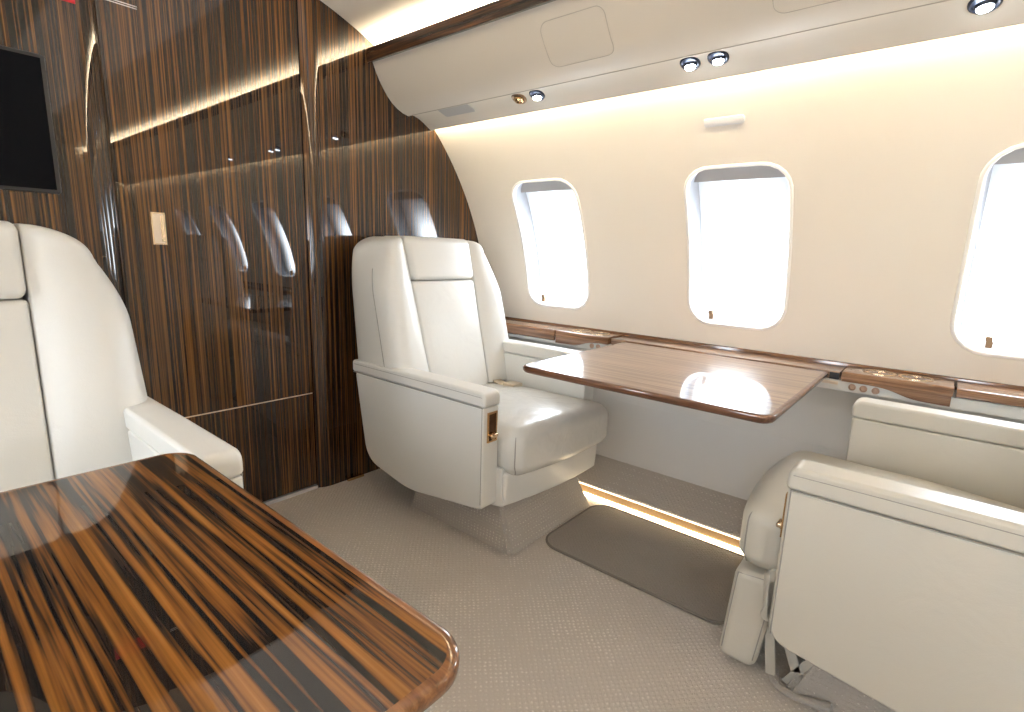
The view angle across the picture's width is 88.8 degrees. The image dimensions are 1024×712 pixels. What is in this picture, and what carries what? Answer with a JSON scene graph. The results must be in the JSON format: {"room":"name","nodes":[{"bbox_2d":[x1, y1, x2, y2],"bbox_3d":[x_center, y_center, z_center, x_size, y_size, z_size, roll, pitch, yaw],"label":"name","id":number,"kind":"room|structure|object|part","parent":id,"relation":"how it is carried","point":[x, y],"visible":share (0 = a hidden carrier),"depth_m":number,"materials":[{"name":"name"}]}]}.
{"room":"aircraft cabin","nodes":[
{"label":"aircraft cabin","id":0,"kind":"room"},
{"bbox_2d":[0,0,487,486],"bbox_3d":[-0.991,-0.364,1.801,0.070,1.950,2.740,11,14,39],"label":"wall","id":1,"kind":"structure","parent":0,"point":[371,168],"depth_m":2.03,"materials":[{"name":"brown wood"}]},
{"bbox_2d":[0,45,61,193],"bbox_3d":[-1.430,-0.569,1.147,0.013,0.347,0.650,11,14,39],"label":"wall screen","id":2,"kind":"object","parent":1,"relation":"attached to","point":[28,153],"visible":1,"depth_m":1.35,"materials":[{"name":"black plastic"}]},
{"bbox_2d":[62,0,74,3],"bbox_3d":[-1.193,-0.953,1.354,0.004,0.044,0.095,11,14,39],"label":"placard","id":3,"kind":"object","parent":1,"relation":"attached to","point":[69,1],"visible":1,"depth_m":1.39,"materials":[{"name":"red"}]},
{"bbox_2d":[94,0,315,501],"bbox_3d":[-0.996,-0.373,1.806,0.046,1.934,0.592,11,14,39],"label":"door","id":4,"kind":"structure","parent":1,"relation":"in","point":[202,97],"depth_m":1.76,"materials":[{"name":"brown wood"}]},
{"bbox_2d":[107,0,136,9],"bbox_3d":[-1.112,-1.002,1.485,0.001,0.008,0.080,11,14,39],"label":"placard","id":5,"kind":"object","parent":4,"relation":"attached to","point":[107,0],"depth_m":1.49,"materials":[{"name":"white"}]},
{"bbox_3d":[-1.105,-0.399,1.637,0.002,0.090,0.030,11,14,39],"label":"latch plate","id":6,"kind":"part","parent":4,"relation":"part of","materials":[{"name":"beige"}]},
{"bbox_3d":[-1.097,-0.399,1.642,0.004,0.080,0.007,11,14,39],"label":"latch lever","id":7,"kind":"part","parent":4,"relation":"part of","materials":[{"name":"gold metal"}]},
{"bbox_3d":[-1.007,0.383,1.943,0.004,0.393,0.586,11,14,39],"label":"kick panel","id":8,"kind":"part","parent":4,"relation":"part of","materials":[{"name":"brown wood"}]},
{"bbox_2d":[263,484,317,505],"bbox_3d":[-1.034,0.583,2.000,0.072,0.014,0.592,11,14,39],"label":"trim","id":9,"kind":"structure","parent":1,"relation":"attached to","point":[307,489],"depth_m":2.11,"materials":[{"name":"white metal"}]},
{"bbox_2d":[320,0,495,44],"bbox_3d":[0.787,-0.837,0.208,4.605,0.230,1.600,11,14,39],"label":"ceiling","id":10,"kind":"structure","parent":0,"point":[379,21],"depth_m":1.87,"materials":[{"name":"beige"}]},
{"bbox_2d":[268,468,819,711],"bbox_3d":[0.635,0.944,0.646,4.955,0.060,2.650,11,14,39],"label":"floor","id":11,"kind":"structure","parent":0,"point":[537,628],"depth_m":1.46,"materials":[{"name":"beige carpet"}]},
{"bbox_2d":[0,221,243,491],"bbox_3d":[-0.990,0.269,0.970,0.887,1.030,0.669,11,14,39],"label":"seat","id":12,"kind":"object","parent":11,"relation":"on","point":[74,400],"visible":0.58,"depth_m":1.14,"materials":[{"name":"leather"}]},
{"bbox_2d":[0,298,53,491],"bbox_3d":[-1.124,0.127,1.060,0.226,0.466,0.271,11,14,39],"label":"cushion","id":13,"kind":"object","parent":12,"relation":"on","point":[26,376],"depth_m":1.10,"materials":[{"name":"white leather"}]},
{"bbox_3d":[-0.807,0.396,1.227,0.693,0.441,0.074,11,14,39],"label":"armrest","id":14,"kind":"part","parent":12,"relation":"part of","materials":[{"name":"white leather"}]},
{"bbox_2d":[346,473,363,480],"bbox_3d":[-0.691,0.534,2.307,0.021,0.012,0.080,11,14,39],"label":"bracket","id":15,"kind":"object","parent":11,"relation":"on","point":[359,475],"visible":1,"depth_m":2.30,"materials":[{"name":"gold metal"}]},
{"bbox_2d":[352,236,607,554],"bbox_3d":[-0.122,0.065,2.101,0.913,1.050,0.689,11,14,39],"label":"seat","id":16,"kind":"object","parent":11,"relation":"on","point":[488,448],"visible":0.96,"depth_m":1.95,"materials":[{"name":"leather"}]},
{"bbox_3d":[-0.336,0.301,1.919,0.693,0.389,0.074,11,14,39],"label":"armrest","id":17,"kind":"part","parent":16,"relation":"part of","materials":[{"name":"white leather"}]},
{"bbox_2d":[411,279,487,384],"bbox_3d":[-0.273,-0.075,2.192,0.226,0.479,0.343,11,14,39],"label":"cushion","id":18,"kind":"object","parent":16,"relation":"on","point":[450,314],"depth_m":2.14,"materials":[{"name":"white leather"}]},
{"bbox_3d":[-0.058,0.255,1.680,0.014,0.012,0.030,11,14,39],"label":"lever","id":19,"kind":"part","parent":16,"relation":"part of","materials":[{"name":"gold metal"}]},
{"bbox_3d":[0.044,0.204,2.361,0.693,0.433,0.074,11,14,39],"label":"armrest","id":20,"kind":"part","parent":16,"relation":"part of","materials":[{"name":"white leather"}]},
{"bbox_2d":[483,383,607,474],"bbox_3d":[-0.004,0.249,2.032,0.589,0.192,0.540,11,14,39],"label":"seat cushion","id":21,"kind":"object","parent":16,"relation":"on","point":[541,427],"depth_m":1.84,"materials":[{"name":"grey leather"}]},
{"bbox_2d":[545,505,743,623],"bbox_3d":[0.475,0.677,1.792,0.663,0.008,0.413,11,14,39],"label":"floor mat","id":22,"kind":"object","parent":11,"relation":"on","point":[693,575],"visible":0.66,"depth_m":1.77,"materials":[{"name":"carpet"}]},
{"bbox_2d":[579,482,743,554],"bbox_3d":[0.712,0.644,1.879,1.470,0.050,0.010,11,14,39],"label":"light strip","id":23,"kind":"object","parent":11,"relation":"on","point":[730,542],"visible":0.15,"depth_m":1.98,"materials":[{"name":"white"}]},
{"bbox_2d":[720,397,1023,711],"bbox_3d":[1.077,0.301,1.120,0.993,1.053,0.669,11,14,39],"label":"seat","id":24,"kind":"object","parent":11,"relation":"on","point":[892,570],"visible":1,"depth_m":1.06,"materials":[{"name":"leather"}]},
{"bbox_3d":[0.591,0.368,1.149,0.014,0.012,0.030,11,14,39],"label":"lever","id":25,"kind":"part","parent":24,"relation":"part of","materials":[{"name":"gold metal"}]},
{"bbox_2d":[740,451,1023,569],"bbox_3d":[0.925,0.428,1.285,0.589,0.192,0.540,11,14,39],"label":"seat cushion","id":26,"kind":"object","parent":24,"relation":"on","point":[760,539],"depth_m":1.33,"materials":[{"name":"beige leather"}]},
{"bbox_3d":[0.862,0.526,0.951,0.693,0.403,0.074,11,14,39],"label":"armrest","id":27,"kind":"part","parent":24,"relation":"part of","materials":[{"name":"beige leather"}]},
{"bbox_3d":[1.256,0.436,1.382,0.658,0.435,0.074,11,14,39],"label":"armrest","id":28,"kind":"part","parent":24,"relation":"part of","materials":[{"name":"beige leather"}]},
{"bbox_2d":[435,24,1023,385],"bbox_3d":[1.448,-0.037,1.207,4.605,1.500,0.446,11,14,39],"label":"wall","id":29,"kind":"structure","parent":0,"point":[884,152],"depth_m":1.67,"materials":[{"name":"beige plastic"}]},
{"bbox_2d":[511,178,589,309],"bbox_3d":[0.193,-0.523,2.403,0.380,0.635,0.278,11,14,39],"label":"window","id":30,"kind":"structure","parent":29,"relation":"in","point":[548,212],"depth_m":2.47,"materials":[{"name":"white"}]},
{"bbox_3d":[0.159,-0.777,2.301,0.370,0.096,0.073,11,14,39],"label":"shade rail","id":31,"kind":"part","parent":30,"relation":"part of","materials":[{"name":"grey plastic"}]},
{"bbox_3d":[0.212,-0.527,2.426,0.380,0.635,0.217,11,14,39],"label":"pane","id":32,"kind":"part","parent":30,"relation":"part of","materials":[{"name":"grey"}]},
{"bbox_2d":[576,454,746,537],"bbox_3d":[1.463,0.733,1.385,4.575,0.122,0.185,11,14,39],"label":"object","id":33,"kind":"structure","parent":29,"relation":"attached to","point":[710,508],"depth_m":2.05,"materials":[{"name":"beige carpet"}]},
{"bbox_2d":[373,0,1023,129],"bbox_3d":[1.264,-0.761,0.808,4.504,0.210,0.311,11,14,39],"label":"panel","id":34,"kind":"object","parent":29,"relation":"attached to","point":[574,52],"visible":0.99,"depth_m":1.52,"materials":[{"name":"beige plastic"}]},
{"bbox_2d":[438,104,474,116],"bbox_3d":[-0.229,-1.003,2.133,0.170,0.021,0.058,11,14,39],"label":"vent","id":35,"kind":"object","parent":34,"relation":"attached to","point":[466,110],"depth_m":2.14,"materials":[{"name":"grey plastic"}]},
{"bbox_2d":[367,0,555,62],"bbox_3d":[1.161,-0.850,0.660,4.504,0.052,0.027,11,14,39],"label":"trim","id":36,"kind":"structure","parent":34,"relation":"attached to","point":[496,10],"depth_m":1.76,"materials":[{"name":"brown wood"}]},
{"bbox_2d":[511,94,526,103],"bbox_3d":[0.026,-0.951,1.935,0.060,0.028,0.056,11,14,39],"label":"air vent","id":37,"kind":"object","parent":34,"relation":"attached to","point":[517,98],"visible":0.99,"depth_m":1.92,"materials":[{"name":"brown metal"}]},
{"bbox_2d":[529,90,544,100],"bbox_3d":[0.090,-0.938,1.883,0.060,0.029,0.056,11,14,39],"label":"light","id":38,"kind":"object","parent":34,"relation":"attached to","point":[537,95],"visible":0.99,"depth_m":1.87,"materials":[{"name":"grey metal"}]},
{"bbox_3d":[0.194,-0.952,1.567,0.228,0.104,0.091,11,14,39],"label":"access panel","id":39,"kind":"part","parent":34,"relation":"part of","materials":[{"name":"beige plastic"}]},
{"bbox_2d":[680,57,700,70],"bbox_3d":[0.521,-0.853,1.530,0.060,0.029,0.056,11,14,39],"label":"light","id":40,"kind":"object","parent":34,"relation":"attached to","point":[689,63],"visible":0.98,"depth_m":1.52,"materials":[{"name":"grey metal"}]},
{"bbox_2d":[707,51,728,65],"bbox_3d":[0.583,-0.841,1.480,0.060,0.029,0.056,11,14,39],"label":"light","id":41,"kind":"object","parent":34,"relation":"attached to","point":[717,58],"visible":1,"depth_m":1.47,"materials":[{"name":"grey metal"}]},
{"bbox_3d":[0.699,-0.853,1.154,0.233,0.104,0.091,11,14,39],"label":"access panel","id":42,"kind":"part","parent":34,"relation":"part of","materials":[{"name":"beige plastic"}]},
{"bbox_2d":[967,0,1002,14],"bbox_3d":[1.017,-0.757,1.125,0.060,0.029,0.056,11,14,39],"label":"light","id":43,"kind":"object","parent":34,"relation":"attached to","point":[977,7],"visible":1,"depth_m":1.12,"materials":[{"name":"grey metal"}]},
{"bbox_2d":[704,114,744,127],"bbox_3d":[0.674,-0.747,1.663,0.128,0.024,0.021,11,14,39],"label":"lens","id":44,"kind":"object","parent":29,"relation":"attached to","point":[735,119],"visible":1,"depth_m":1.66,"materials":[{"name":"white plastic"}]},
{"bbox_2d":[683,162,793,330],"bbox_3d":[0.816,-0.402,1.894,0.380,0.635,0.278,11,14,39],"label":"window","id":45,"kind":"structure","parent":29,"relation":"in","point":[739,217],"depth_m":1.94,"materials":[{"name":"white"}]},
{"bbox_3d":[0.782,-0.656,1.791,0.370,0.096,0.073,11,14,39],"label":"shade rail","id":46,"kind":"part","parent":45,"relation":"part of","materials":[{"name":"grey plastic"}]},
{"bbox_3d":[0.835,-0.405,1.917,0.380,0.635,0.217,11,14,39],"label":"pane","id":47,"kind":"part","parent":45,"relation":"part of","materials":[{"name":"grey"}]},
{"bbox_2d":[505,316,1023,420],"bbox_3d":[1.387,0.124,1.487,4.102,0.072,0.141,11,14,39],"label":"ledge","id":48,"kind":"object","parent":29,"relation":"attached to","point":[833,382],"depth_m":1.77,"materials":[{"name":"brown wood"}]},
{"bbox_2d":[505,318,570,339],"bbox_3d":[0.023,-0.144,2.586,0.552,0.048,0.141,11,14,39],"label":"ledge cover","id":49,"kind":"object","parent":48,"relation":"on","point":[525,328],"visible":0.48,"depth_m":2.46,"materials":[{"name":"brown wood"}]},
{"bbox_2d":[555,328,623,344],"bbox_3d":[0.342,-0.080,2.325,0.269,0.060,0.141,11,14,39],"label":"ledge cover","id":50,"kind":"object","parent":48,"relation":"on","point":[570,336],"visible":0.99,"depth_m":2.29,"materials":[{"name":"brown wood"}]},
{"bbox_2d":[523,342,827,423],"bbox_3d":[0.522,0.062,1.667,0.738,0.047,0.686,11,14,39],"label":"folding table","id":51,"kind":"object","parent":48,"relation":"attached to","point":[747,390],"visible":1,"depth_m":1.54,"materials":[{"name":"brown wood"}]},
{"bbox_3d":[0.772,-0.007,1.982,0.830,0.025,0.125,11,14,39],"label":"hinge strip","id":52,"kind":"part","parent":48,"relation":"part of","materials":[{"name":"brown wood"}]},
{"bbox_2d":[841,366,954,406],"bbox_3d":[1.194,0.087,1.628,0.276,0.060,0.141,11,14,39],"label":"ledge cover","id":53,"kind":"object","parent":48,"relation":"on","point":[932,390],"visible":1,"depth_m":1.57,"materials":[{"name":"brown wood"}]},
{"bbox_2d":[955,381,1023,407],"bbox_3d":[1.590,0.153,1.302,0.747,0.029,0.141,11,14,39],"label":"ledge cover","id":54,"kind":"object","parent":48,"relation":"on","point":[1007,396],"visible":1,"depth_m":1.46,"materials":[{"name":"brown wood"}]},
{"bbox_2d":[508,336,1023,500],"bbox_3d":[1.548,0.410,1.435,4.505,0.490,0.128,11,14,39],"label":"side wall panel","id":55,"kind":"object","parent":29,"relation":"attached to","point":[723,454],"depth_m":2.03,"materials":[{"name":"white plastic"}]},
{"bbox_2d":[950,143,1023,360],"bbox_3d":[1.437,-0.280,1.386,0.380,0.635,0.278,11,14,39],"label":"window","id":56,"kind":"structure","parent":29,"relation":"in","point":[987,316],"depth_m":1.52,"materials":[{"name":"white glass"}]},
{"bbox_3d":[1.403,-0.535,1.284,0.370,0.096,0.073,11,14,39],"label":"shade rail","id":57,"kind":"part","parent":56,"relation":"part of","materials":[{"name":"grey plastic"}]},
{"bbox_3d":[0.064,0.238,-0.420,4.605,1.500,0.446,11,14,39],"label":"wall","id":58,"kind":"structure","parent":0,"visible":0},
{"bbox_2d":[0,453,459,711],"bbox_3d":[-0.519,0.276,0.413,0.690,0.047,0.708,11,14,39],"label":"folding table","id":59,"kind":"object","parent":58,"relation":"attached to","point":[158,583],"visible":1,"depth_m":0.50,"materials":[{"name":"brown wood"}]}
]}

